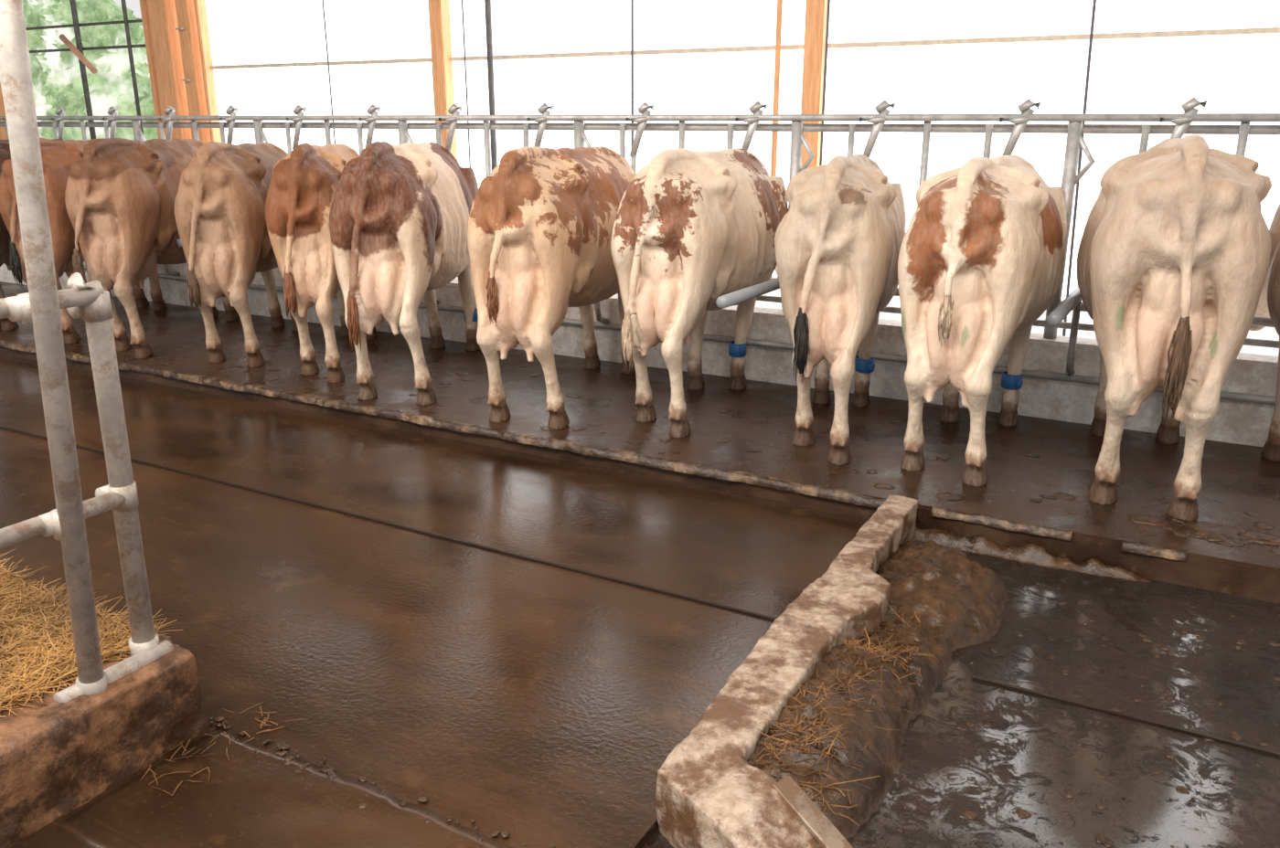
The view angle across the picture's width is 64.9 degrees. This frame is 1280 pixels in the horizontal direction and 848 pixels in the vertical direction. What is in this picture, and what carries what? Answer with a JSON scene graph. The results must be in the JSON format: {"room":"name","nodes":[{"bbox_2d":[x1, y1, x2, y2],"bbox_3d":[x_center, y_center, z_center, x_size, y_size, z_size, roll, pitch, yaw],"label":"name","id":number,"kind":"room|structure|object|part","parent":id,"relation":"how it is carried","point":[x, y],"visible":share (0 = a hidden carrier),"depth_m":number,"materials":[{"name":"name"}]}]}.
{"room":"farm building","nodes":[
{"label":"farm building","id":0,"kind":"room"},
{"bbox_2d":[0,261,1278,447],"bbox_3d":[-4.629,-1.327,9.149,27.000,0.520,0.200,9,19,28],"label":"wall","id":1,"kind":"structure","parent":0,"point":[1238,422],"depth_m":5.81,"materials":[{"name":"concrete"}]},
{"bbox_2d":[163,264,180,276],"bbox_3d":[-4.192,-1.393,8.191,0.060,0.496,1.100,9,19,28],"label":"pipe","id":2,"kind":"object","parent":1,"relation":"attached to","point":[168,272],"visible":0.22,"depth_m":8.55,"materials":[{"name":"grey metal"}]},
{"bbox_2d":[175,238,182,247],"bbox_3d":[-2.943,-1.190,7.523,0.060,0.496,1.100,9,19,28],"label":"pipe","id":3,"kind":"object","parent":1,"relation":"attached to","point":[178,242],"visible":0.15,"depth_m":7.00,"materials":[{"name":"grey metal"}]},
{"bbox_2d":[594,301,608,323],"bbox_3d":[-0.447,-0.784,6.188,0.060,0.496,1.100,9,19,28],"label":"pipe","id":4,"kind":"object","parent":1,"relation":"attached to","point":[599,318],"visible":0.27,"depth_m":6.53,"materials":[{"name":"grey metal"}]},
{"bbox_2d":[0,96,1279,348],"bbox_3d":[-2.447,-1.809,7.728,16.000,1.230,0.149,9,19,28],"label":"fence","id":5,"kind":"object","parent":1,"relation":"on","point":[1182,122],"visible":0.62,"depth_m":5.82,"materials":[{"name":"metal"}]},
{"bbox_3d":[-5.196,-2.335,9.123,0.197,1.034,0.064,9,19,28],"label":"locking lever","id":6,"kind":"part","parent":5,"relation":"part of","materials":[{"name":"metal"}]},
{"bbox_3d":[-4.546,-2.229,8.775,0.197,1.034,0.064,9,19,28],"label":"locking lever","id":7,"kind":"part","parent":5,"relation":"part of","materials":[{"name":"metal"}]},
{"bbox_3d":[-4.296,-2.067,8.730,0.068,1.140,0.065,9,19,28],"label":"post","id":8,"kind":"part","parent":5,"relation":"part of","materials":[{"name":"metal"}]},
{"bbox_3d":[-3.895,-2.124,8.427,0.197,1.034,0.064,9,19,28],"label":"locking lever","id":9,"kind":"part","parent":5,"relation":"part of","materials":[{"name":"metal"}]},
{"bbox_3d":[-3.245,-2.018,8.079,0.197,1.034,0.064,9,19,28],"label":"locking lever","id":10,"kind":"part","parent":5,"relation":"part of","materials":[{"name":"metal"}]},
{"bbox_3d":[-2.995,-1.856,8.034,0.068,1.140,0.065,9,19,28],"label":"post","id":11,"kind":"part","parent":5,"relation":"part of","materials":[{"name":"metal"}]},
{"bbox_3d":[-2.595,-1.912,7.732,0.197,1.034,0.064,9,19,28],"label":"locking lever","id":12,"kind":"part","parent":5,"relation":"part of","materials":[{"name":"metal"}]},
{"bbox_3d":[-1.944,-1.807,7.384,0.197,1.034,0.064,9,19,28],"label":"locking lever","id":13,"kind":"part","parent":5,"relation":"part of","materials":[{"name":"metal"}]},
{"bbox_3d":[-1.694,-1.644,7.339,0.068,1.140,0.065,9,19,28],"label":"post","id":14,"kind":"part","parent":5,"relation":"part of","materials":[{"name":"metal"}]},
{"bbox_3d":[-1.294,-1.701,7.036,0.197,1.034,0.064,9,19,28],"label":"locking lever","id":15,"kind":"part","parent":5,"relation":"part of","materials":[{"name":"metal"}]},
{"bbox_3d":[-0.644,-1.595,6.688,0.197,1.034,0.064,9,19,28],"label":"locking lever","id":16,"kind":"part","parent":5,"relation":"part of","materials":[{"name":"metal"}]},
{"bbox_3d":[-0.394,-1.433,6.643,0.068,1.140,0.065,9,19,28],"label":"post","id":17,"kind":"part","parent":5,"relation":"part of","materials":[{"name":"metal"}]},
{"bbox_3d":[-2.423,-2.267,7.635,16.000,0.046,0.048,9,19,28],"label":"rail","id":18,"kind":"part","parent":5,"relation":"part of","materials":[{"name":"metal"}]},
{"bbox_3d":[-2.462,-2.300,7.552,16.000,0.038,0.040,9,19,28],"label":"rail","id":19,"kind":"part","parent":5,"relation":"part of","materials":[{"name":"metal"}]},
{"bbox_3d":[0.007,-1.490,6.340,0.197,1.034,0.064,9,19,28],"label":"locking lever","id":20,"kind":"part","parent":5,"relation":"part of","materials":[{"name":"metal"}]},
{"bbox_3d":[0.657,-1.384,5.993,0.197,1.034,0.064,9,19,28],"label":"locking lever","id":21,"kind":"part","parent":5,"relation":"part of","materials":[{"name":"metal"}]},
{"bbox_3d":[0.907,-1.222,5.948,0.068,1.140,0.065,9,19,28],"label":"post","id":22,"kind":"part","parent":5,"relation":"part of","materials":[{"name":"metal"}]},
{"bbox_3d":[1.307,-1.278,5.645,0.197,1.034,0.064,9,19,28],"label":"locking lever","id":23,"kind":"part","parent":5,"relation":"part of","materials":[{"name":"metal"}]},
{"bbox_3d":[-2.462,-1.290,7.858,16.000,0.034,0.036,9,19,28],"label":"rail","id":24,"kind":"part","parent":5,"relation":"part of","materials":[{"name":"metal"}]},
{"bbox_3d":[1.958,-1.173,5.297,0.197,1.034,0.064,9,19,28],"label":"locking lever","id":25,"kind":"part","parent":5,"relation":"part of","materials":[{"name":"metal"}]},
{"bbox_3d":[-2.447,-1.393,7.854,16.000,0.046,0.048,9,19,28],"label":"rail","id":26,"kind":"part","parent":5,"relation":"part of","materials":[{"name":"metal"}]},
{"bbox_3d":[2.207,-1.010,5.252,0.068,1.140,0.065,9,19,28],"label":"post","id":27,"kind":"part","parent":5,"relation":"part of","materials":[{"name":"metal"}]},
{"bbox_3d":[2.608,-1.067,4.949,0.197,1.034,0.064,9,19,28],"label":"locking lever","id":28,"kind":"part","parent":5,"relation":"part of","materials":[{"name":"metal"}]},
{"bbox_2d":[83,265,1275,405],"bbox_3d":[-2.071,-0.947,7.623,17.000,0.039,0.040,9,19,28],"label":"pipe","id":29,"kind":"object","parent":1,"relation":"attached to","point":[1092,380],"visible":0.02,"depth_m":5.76,"materials":[{"name":"metal"}]},
{"bbox_2d":[715,277,779,309],"bbox_3d":[0.728,-0.543,5.396,0.060,0.496,1.400,9,19,28],"label":"pipe","id":30,"kind":"object","parent":1,"relation":"attached to","point":[733,298],"visible":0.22,"depth_m":4.95,"materials":[{"name":"grey metal"}]},
{"bbox_2d":[1045,287,1081,374],"bbox_3d":[2.050,-0.379,4.853,0.060,0.496,1.100,9,19,28],"label":"pipe","id":31,"kind":"object","parent":1,"relation":"attached to","point":[1072,301],"visible":0.79,"depth_m":4.96,"materials":[{"name":"grey metal"}]},
{"bbox_2d":[0,353,1279,847],"bbox_3d":[-6.932,0.277,5.330,27.000,0.330,6.000,9,19,28],"label":"floor","id":32,"kind":"structure","parent":0,"point":[542,705],"depth_m":3.37,"materials":[{"name":"brown concrete"}]},
{"bbox_2d":[0,567,121,681],"bbox_3d":[-3.493,0.698,2.827,3.460,0.320,2.160,9,19,28],"label":"bed","id":33,"kind":"object","parent":32,"relation":"on","point":[10,575],"visible":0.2,"depth_m":3.03,"materials":[{"name":"yellow plant"}]},
{"bbox_2d":[0,550,182,717],"bbox_3d":[-2.586,0.470,3.089,2.575,0.134,0.986,9,19,28],"label":"straw","id":34,"kind":"object","parent":33,"relation":"on","point":[22,652],"visible":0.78,"depth_m":2.80,"materials":[{"name":"yellow plant"}]},
{"bbox_2d":[0,632,209,847],"bbox_3d":[-1.871,1.015,1.985,0.323,0.309,2.192,9,19,28],"label":"concrete block","id":35,"kind":"object","parent":32,"relation":"on","point":[56,758],"visible":0.79,"depth_m":2.53,"materials":[{"name":"brown concrete"}]},
{"bbox_2d":[0,0,174,703],"bbox_3d":[-1.754,-0.258,1.503,0.324,2.485,2.130,9,19,28],"label":"pipe rail","id":36,"kind":"object","parent":35,"relation":"on","point":[39,307],"visible":0.95,"depth_m":2.40,"materials":[{"name":"silver metal"}]},
{"bbox_3d":[-1.319,-0.470,2.184,0.261,2.475,0.055,9,19,28],"label":"post","id":37,"kind":"part","parent":36,"relation":"part of","materials":[{"name":"silver metal"}]},
{"bbox_3d":[-1.834,-0.054,1.588,0.044,0.043,2.090,9,19,28],"label":"rail","id":38,"kind":"part","parent":36,"relation":"part of","materials":[{"name":"silver metal"}]},
{"bbox_3d":[-1.845,0.450,1.753,0.044,0.043,2.100,9,19,28],"label":"rail","id":39,"kind":"part","parent":36,"relation":"part of","materials":[{"name":"grey metal"}]},
{"bbox_3d":[-1.353,0.139,2.594,0.083,1.067,0.085,9,19,28],"label":"post","id":40,"kind":"part","parent":36,"relation":"part of","materials":[{"name":"grey metal"}]},
{"bbox_2d":[141,702,307,796],"bbox_3d":[-1.158,0.877,2.742,0.261,0.021,0.433,9,19,28],"label":"straw","id":41,"kind":"object","parent":32,"relation":"on","point":[261,712],"visible":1,"depth_m":2.73,"materials":[{"name":"yellow plant"}]},
{"bbox_2d":[57,725,512,847],"bbox_3d":[-0.280,1.096,2.101,2.340,0.040,0.502,9,19,28],"label":"slab","id":42,"kind":"object","parent":32,"relation":"on","point":[249,800],"depth_m":2.49,"materials":[{"name":"brown concrete"}]},
{"bbox_2d":[208,716,555,847],"bbox_3d":[-0.729,0.932,2.587,1.189,0.010,0.126,9,19,28],"label":"crumbs","id":43,"kind":"object","parent":32,"relation":"on","point":[330,771],"visible":1,"depth_m":2.64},
{"bbox_2d":[0,426,777,621],"bbox_3d":[-5.134,-0.229,6.450,12.950,0.028,0.020,9,19,28],"label":"groove","id":44,"kind":"object","parent":32,"relation":"on","point":[578,570],"visible":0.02,"depth_m":4.09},
{"bbox_2d":[655,495,917,847],"bbox_3d":[0.542,0.755,3.142,0.616,0.283,2.497,4,17,14],"label":"kerb","id":45,"kind":"object","parent":32,"relation":"on","point":[709,795],"visible":0.82,"depth_m":2.63,"materials":[{"name":"concrete"}]},
{"bbox_3d":[0.443,0.942,2.222,0.068,0.106,0.426,-10,19,-29],"label":"edge plate","id":46,"kind":"part","parent":45,"relation":"part of","materials":[{"name":"metal"}]},
{"bbox_2d":[746,527,1152,841],"bbox_3d":[1.101,0.766,3.020,1.280,0.238,2.230,9,19,28],"label":"heap","id":47,"kind":"object","parent":32,"relation":"on","point":[952,597],"visible":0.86,"depth_m":3.02,"materials":[{"name":"brown soil"}]},
{"bbox_2d":[748,604,941,826],"bbox_3d":[0.616,0.765,2.885,0.349,0.175,1.233,9,19,28],"label":"straw","id":48,"kind":"object","parent":47,"relation":"on","point":[884,650],"visible":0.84,"depth_m":2.68,"materials":[{"name":"plant"}]},
{"bbox_2d":[971,675,1279,757],"bbox_3d":[2.984,1.119,2.117,4.450,0.028,0.020,9,19,28],"label":"groove","id":49,"kind":"object","parent":32,"relation":"on","point":[1143,720],"visible":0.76,"depth_m":2.94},
{"bbox_2d":[0,281,1279,604],"bbox_3d":[-5.073,-0.752,8.494,27.000,0.400,1.620,9,19,28],"label":"platform","id":50,"kind":"structure","parent":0,"point":[1235,479],"depth_m":5.05,"materials":[{"name":"concrete"}]},
{"bbox_2d":[0,138,87,331],"bbox_3d":[-4.896,-1.728,8.603,0.583,1.414,2.604,1,17,4],"label":"cow","id":51,"kind":"object","parent":50,"relation":"on","point":[5,324],"visible":0.09,"depth_m":7.60},
{"bbox_2d":[0,138,167,344],"bbox_3d":[-4.165,-1.604,8.170,0.585,1.429,2.620,1,17,4],"label":"cow","id":52,"kind":"object","parent":50,"relation":"on","point":[58,156],"visible":0.22,"depth_m":7.02},
{"bbox_2d":[9,241,22,290],"bbox_3d":[-4.349,-1.103,7.013,0.074,0.336,0.063,1,17,3],"label":"switch","id":53,"kind":"object","parent":52,"relation":"attached to","point":[15,259],"depth_m":6.99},
{"bbox_2d":[64,138,239,359],"bbox_3d":[-3.408,-1.477,7.745,0.610,1.433,2.650,1,17,5],"label":"cow","id":54,"kind":"object","parent":50,"relation":"on","point":[120,198],"visible":0.6,"depth_m":6.60},
{"bbox_2d":[72,248,86,283],"bbox_3d":[-3.670,-0.981,6.590,0.070,0.334,0.059,-6,18,-20],"label":"switch","id":55,"kind":"object","parent":54,"relation":"attached to","point":[77,260],"depth_m":6.56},
{"bbox_2d":[174,141,298,368],"bbox_3d":[-2.703,-1.381,7.454,0.567,1.418,2.588,0,17,-1],"label":"cow","id":56,"kind":"object","parent":50,"relation":"on","point":[221,196],"visible":0.68,"depth_m":6.30},
{"bbox_2d":[186,263,201,312],"bbox_3d":[-2.794,-0.851,6.296,0.071,0.314,0.062,-1,17,-2],"label":"switch","id":57,"kind":"object","parent":56,"relation":"attached to","point":[194,284],"depth_m":6.28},
{"bbox_2d":[264,143,377,383],"bbox_3d":[-2.068,-1.270,7.091,0.549,1.415,2.618,-1,17,-4],"label":"cow","id":58,"kind":"object","parent":50,"relation":"on","point":[304,185],"visible":0.56,"depth_m":5.92},
{"bbox_2d":[283,265,298,319],"bbox_3d":[-2.066,-0.771,5.935,0.073,0.335,0.057,-1,17,-4],"label":"switch","id":59,"kind":"object","parent":58,"relation":"attached to","point":[291,272],"depth_m":5.92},
{"bbox_2d":[329,141,480,405],"bbox_3d":[-1.331,-1.135,6.611,0.620,1.437,2.621,2,17,6],"label":"cow","id":60,"kind":"object","parent":50,"relation":"on","point":[399,215],"visible":0.88,"depth_m":5.47},
{"bbox_2d":[346,290,361,352],"bbox_3d":[-1.558,-0.554,5.465,0.069,0.339,0.056,1,17,4],"label":"switch","id":61,"kind":"object","parent":60,"relation":"attached to","point":[353,316],"depth_m":5.45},
{"bbox_2d":[0,339,887,508],"bbox_3d":[-4.598,-0.583,7.291,13.000,0.047,0.069,9,19,28],"label":"curb","id":62,"kind":"structure","parent":50,"relation":"on","point":[840,495],"depth_m":5.15,"materials":[{"name":"concrete"}]},
{"bbox_2d":[467,146,636,429],"bbox_3d":[-0.257,-0.977,6.117,0.637,1.421,2.596,5,18,17],"label":"cow","id":63,"kind":"object","parent":50,"relation":"on","point":[539,229],"visible":0.83,"depth_m":5.02},
{"bbox_2d":[485,271,498,327],"bbox_3d":[-0.729,-0.619,4.989,0.063,0.281,0.053,6,18,18],"label":"switch","id":64,"kind":"object","parent":63,"relation":"attached to","point":[492,283],"depth_m":4.98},
{"bbox_2d":[82,330,1279,555],"bbox_3d":[-0.510,-0.145,5.806,7.532,0.005,1.301,9,19,28],"label":"smear","id":65,"kind":"object","parent":50,"relation":"on","point":[944,496],"visible":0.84,"depth_m":5.24,"materials":[{"name":"brown soil"}]},
{"bbox_2d":[610,148,788,438],"bbox_3d":[0.548,-0.934,5.991,0.649,1.413,2.610,7,18,22],"label":"cow","id":66,"kind":"object","parent":50,"relation":"on","point":[691,229],"visible":0.95,"depth_m":4.95},
{"bbox_2d":[620,309,633,370],"bbox_3d":[-0.061,-0.419,5.000,0.064,0.310,0.051,7,18,22],"label":"switch","id":67,"kind":"object","parent":66,"relation":"attached to","point":[627,330],"depth_m":4.98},
{"bbox_2d":[774,154,906,465],"bbox_3d":[1.181,-0.813,5.622,0.589,1.395,2.586,6,18,18],"label":"cow","id":68,"kind":"object","parent":50,"relation":"on","point":[837,243],"visible":0.99,"depth_m":4.52},
{"bbox_2d":[793,307,809,383],"bbox_3d":[0.730,-0.354,4.569,0.069,0.357,0.060,5,18,16],"label":"switch","id":69,"kind":"object","parent":68,"relation":"attached to","point":[801,330],"depth_m":4.54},
{"bbox_2d":[897,154,1066,486],"bbox_3d":[1.871,-0.704,5.250,0.647,1.403,2.588,9,19,28],"label":"cow","id":70,"kind":"object","parent":50,"relation":"on","point":[981,257],"visible":1,"depth_m":4.22},
{"bbox_2d":[937,291,954,346],"bbox_3d":[1.265,-0.448,4.162,0.060,0.260,0.049,9,19,26],"label":"switch","id":71,"kind":"object","parent":70,"relation":"attached to","point":[945,311],"depth_m":4.15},
{"bbox_2d":[931,506,1072,541],"bbox_3d":[1.453,0.399,4.060,0.540,0.037,0.037,9,19,28],"label":"trim","id":72,"kind":"structure","parent":50,"relation":"on","point":[938,512],"depth_m":4.04,"materials":[{"name":"concrete"}]},
{"bbox_2d":[1120,542,1187,561],"bbox_3d":[1.942,0.478,3.799,0.222,0.037,0.029,8,19,25],"label":"trim","id":73,"kind":"structure","parent":50,"relation":"on","point":[1138,548],"depth_m":3.79,"materials":[{"name":"concrete"}]},
{"bbox_2d":[1077,134,1271,522],"bbox_3d":[2.515,-0.659,4.941,0.720,1.498,2.760,7,18,21],"label":"cow","id":74,"kind":"object","parent":50,"relation":"on","point":[1173,257],"visible":1,"depth_m":3.81},
{"bbox_2d":[1162,315,1191,424],"bbox_3d":[2.013,-0.201,3.772,0.078,0.415,0.064,7,18,22],"label":"switch","id":75,"kind":"object","parent":74,"relation":"attached to","point":[1179,361],"depth_m":3.75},
{"bbox_2d":[1128,512,1279,546],"bbox_3d":[2.224,0.416,3.958,0.540,0.026,0.304,5,18,16],"label":"smear","id":76,"kind":"object","parent":50,"relation":"on","point":[1226,535],"visible":0.99,"depth_m":3.93,"materials":[{"name":"brown soil"}]},
{"bbox_2d":[1249,203,1279,462],"bbox_3d":[3.143,-0.500,4.559,0.629,1.416,2.579,6,18,19],"label":"cow","id":77,"kind":"object","parent":50,"relation":"on","point":[1268,305],"visible":0.67,"depth_m":4.63},
{"bbox_2d":[455,276,1279,356],"bbox_3d":[-3.073,-1.840,11.904,27.000,0.500,6.180,9,19,28],"label":"floor","id":78,"kind":"structure","parent":0,"point":[1267,333],"depth_m":7.23,"materials":[{"name":"concrete"}]},
{"bbox_2d":[0,82,7,139],"bbox_3d":[-9.508,-5.581,14.586,0.170,5.100,0.160,9,19,28],"label":"wooden post","id":79,"kind":"object","parent":78,"relation":"on","point":[3,133],"visible":0.02,"depth_m":14.87,"materials":[{"name":"orange wood"}]},
{"bbox_2d":[25,0,145,141],"bbox_3d":[-7.940,-5.295,13.643,3.500,5.100,0.207,9,19,28],"label":"window frame","id":80,"kind":"structure","parent":78,"relation":"on","point":[78,51],"depth_m":13.38,"materials":[{"name":"metal"}]},
{"bbox_2d":[139,0,221,143],"bbox_3d":[-5.833,-4.972,12.581,1.000,5.100,0.248,9,19,28],"label":"column","id":81,"kind":"structure","parent":78,"relation":"on","point":[176,32],"depth_m":12.61,"materials":[{"name":"wood"}]},
{"bbox_2d":[205,0,436,154],"bbox_3d":[-3.931,-4.614,11.748,4.140,4.900,0.030,9,19,28],"label":"window","id":82,"kind":"structure","parent":81,"relation":"attached to","point":[241,32],"depth_m":11.73,"materials":[{"name":"white"}]},
{"bbox_2d":[427,0,457,159],"bbox_3d":[-2.123,-4.381,10.637,0.170,5.100,0.160,9,19,28],"label":"wooden post","id":83,"kind":"object","parent":78,"relation":"on","point":[439,10],"visible":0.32,"depth_m":10.73,"materials":[{"name":"orange wood"}]},
{"bbox_2d":[448,0,806,277],"bbox_3d":[-0.239,-4.014,9.773,4.080,4.900,0.030,9,19,28],"label":"window","id":84,"kind":"structure","parent":83,"relation":"attached to","point":[713,82],"depth_m":9.84,"materials":[{"name":"white glass"}]},
{"bbox_2d":[484,0,497,170],"bbox_3d":[-1.517,-4.196,10.027,0.064,5.100,0.062,9,19,28],"label":"upright","id":85,"kind":"object","parent":78,"relation":"on","point":[487,3],"visible":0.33,"depth_m":10.20,"materials":[{"name":"metal"}]},
{"bbox_2d":[770,0,782,277],"bbox_3d":[1.219,-3.802,8.729,0.050,5.100,0.049,9,19,28],"label":"upright","id":86,"kind":"object","parent":78,"relation":"on","point":[779,11],"visible":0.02,"depth_m":8.93,"materials":[{"name":"orange wood"}]},
{"bbox_2d":[800,0,827,168],"bbox_3d":[1.543,-3.786,8.676,0.170,5.100,0.160,9,19,28],"label":"wooden post","id":87,"kind":"object","parent":78,"relation":"on","point":[816,10],"visible":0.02,"depth_m":8.81,"materials":[{"name":"orange wood"}]},
{"bbox_2d":[210,27,1279,69],"bbox_3d":[1.694,-3.312,8.803,16.200,0.040,0.040,9,19,28],"label":"trim","id":88,"kind":"structure","parent":87,"relation":"attached to","point":[1257,30],"depth_m":8.76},
{"bbox_2d":[821,0,1279,298],"bbox_3d":[3.427,-3.419,7.813,4.080,4.900,0.030,9,19,28],"label":"window","id":89,"kind":"structure","parent":78,"relation":"on","point":[1234,73],"depth_m":8.10,"materials":[{"name":"white glass"}]},
{"bbox_3d":[1.516,-4.977,22.745,40.000,0.600,18.000,9,19,28],"label":"floor","id":90,"kind":"structure","parent":0,"visible":0},
{"bbox_2d":[22,0,158,140],"bbox_3d":[-7.480,-6.669,19.727,15.837,4.520,2.856,9,19,28],"label":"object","id":91,"kind":"object","parent":90,"relation":"on","point":[57,81],"visible":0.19,"depth_m":20.60,"materials":[{"name":"green plant"}]},
{"bbox_3d":[-6.178,-5.093,4.037,28.000,0.100,15.300,9,19,28],"label":"ceiling","id":92,"kind":"structure","parent":0,"visible":0},
{"bbox_2d":[321,0,335,144],"bbox_3d":[-3.519,-4.555,11.208,0.018,5.100,0.018,9,19,28],"label":"cable","id":93,"kind":"object","parent":92,"relation":"hanging from","point":[322,0],"visible":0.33,"depth_m":11.35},
{"bbox_2d":[461,0,470,167],"bbox_3d":[-1.817,-4.278,10.298,0.018,5.100,0.018,9,19,28],"label":"cable","id":94,"kind":"object","parent":92,"relation":"hanging from","point":[462,0],"visible":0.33,"depth_m":10.48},
{"bbox_2d":[630,0,633,146],"bbox_3d":[-0.071,-3.995,9.364,0.024,5.100,0.023,9,19,28],"label":"cable","id":95,"kind":"object","parent":92,"relation":"hanging from","point":[632,1],"visible":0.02,"depth_m":9.52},
{"bbox_2d":[819,0,830,165],"bbox_3d":[1.254,-3.147,6.573,0.018,5.100,0.018,9,19,28],"label":"upright","id":96,"kind":"object","parent":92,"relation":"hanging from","point":[828,1],"visible":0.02,"depth_m":6.80,"materials":[{"name":"black metal"}]},
{"bbox_2d":[1062,0,1096,336],"bbox_3d":[2.672,-2.916,5.814,0.168,5.100,0.018,9,19,28],"label":"hanging cable","id":97,"kind":"object","parent":92,"relation":"hanging from","point":[1094,1],"visible":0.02,"depth_m":6.18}
]}

